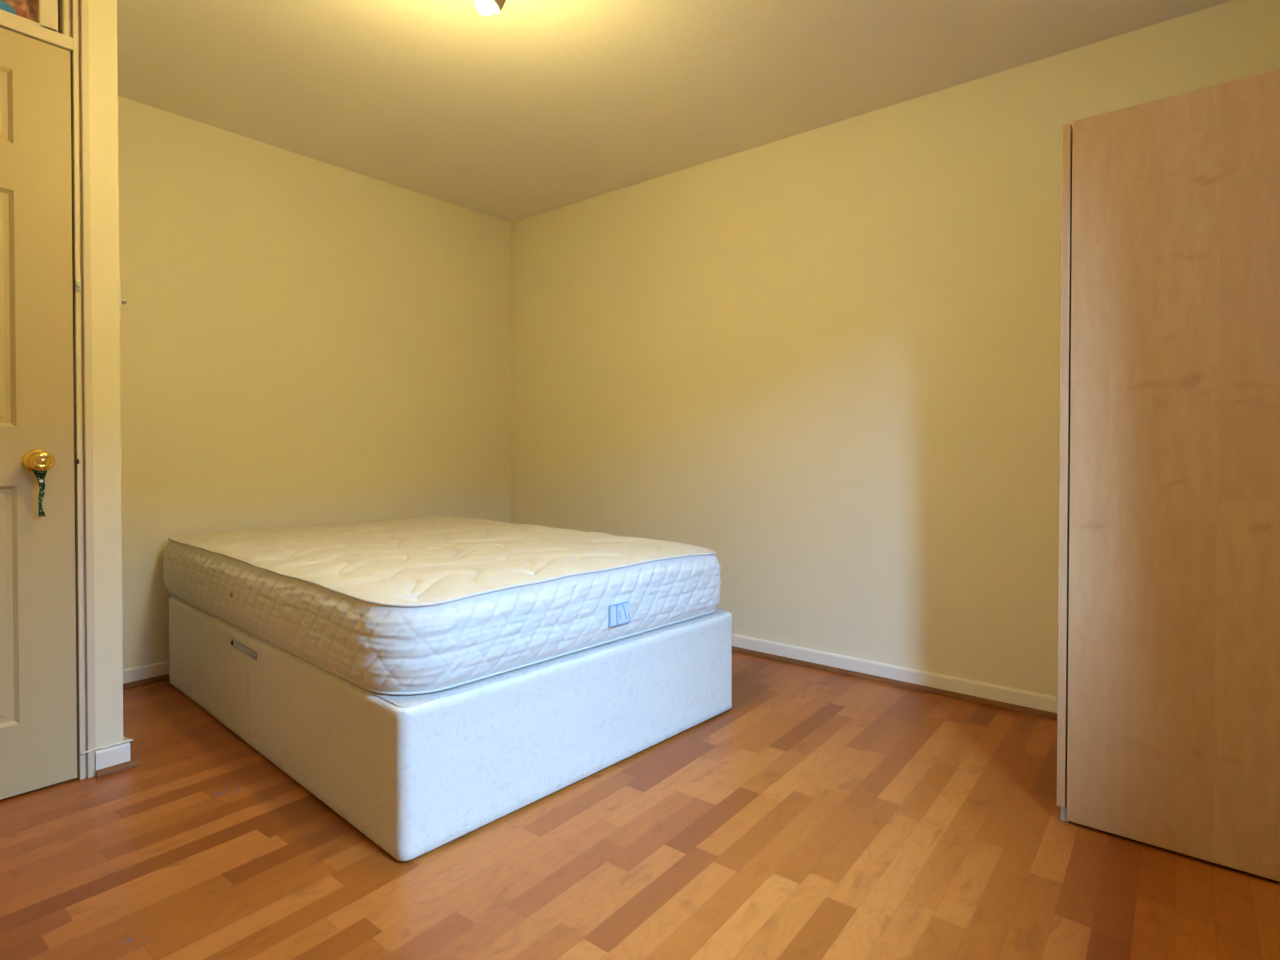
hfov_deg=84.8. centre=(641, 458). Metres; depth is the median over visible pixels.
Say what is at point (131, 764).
trim
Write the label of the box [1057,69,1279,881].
wardrobe
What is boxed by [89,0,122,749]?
wall partition
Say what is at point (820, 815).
floor
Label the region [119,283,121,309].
switch plate
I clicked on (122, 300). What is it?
dimmer switch
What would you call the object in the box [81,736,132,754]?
cable
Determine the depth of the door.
2.00 m
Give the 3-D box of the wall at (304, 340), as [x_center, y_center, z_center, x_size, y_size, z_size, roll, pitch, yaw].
[-1.911,-0.268,3.189,0.120,2.400,3.300,1,1,39]
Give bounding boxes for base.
[169,596,731,860]
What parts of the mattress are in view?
panel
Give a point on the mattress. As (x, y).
(416, 605)
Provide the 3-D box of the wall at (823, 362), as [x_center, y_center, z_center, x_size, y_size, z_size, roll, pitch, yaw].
[0.623,-0.268,3.335,3.870,2.400,0.120,1,1,39]
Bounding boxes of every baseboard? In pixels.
[95,739,129,776]
[123,660,169,683]
[732,634,1056,712]
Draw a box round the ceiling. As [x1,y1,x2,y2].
[117,0,1232,222]
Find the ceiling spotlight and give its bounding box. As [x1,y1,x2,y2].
[475,0,505,14]
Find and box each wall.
[118,96,510,668]
[511,0,1279,696]
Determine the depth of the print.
1.97 m
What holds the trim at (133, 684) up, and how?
attached to the wall at (304, 340)
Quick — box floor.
[0,651,1279,959]
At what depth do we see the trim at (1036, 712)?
2.86 m
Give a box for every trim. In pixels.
[96,757,138,778]
[123,674,169,689]
[732,646,1056,719]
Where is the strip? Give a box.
[31,468,46,516]
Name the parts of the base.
linking plate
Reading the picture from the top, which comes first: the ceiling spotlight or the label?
the ceiling spotlight
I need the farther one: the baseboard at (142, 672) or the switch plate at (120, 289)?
the baseboard at (142, 672)
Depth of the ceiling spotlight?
1.83 m
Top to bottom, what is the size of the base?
0.363 m
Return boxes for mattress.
[163,516,720,694]
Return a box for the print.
[0,0,36,21]
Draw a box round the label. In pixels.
[609,601,630,626]
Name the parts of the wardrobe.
door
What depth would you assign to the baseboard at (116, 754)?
2.11 m
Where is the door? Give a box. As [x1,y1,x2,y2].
[0,0,95,799]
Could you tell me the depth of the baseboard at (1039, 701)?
2.88 m
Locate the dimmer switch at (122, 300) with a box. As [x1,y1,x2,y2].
[119,283,126,309]
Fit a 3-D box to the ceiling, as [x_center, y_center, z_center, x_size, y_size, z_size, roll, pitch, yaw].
[-0.330,-1.500,1.891,4.190,0.100,3.540,1,1,39]
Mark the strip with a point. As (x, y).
(40, 475)

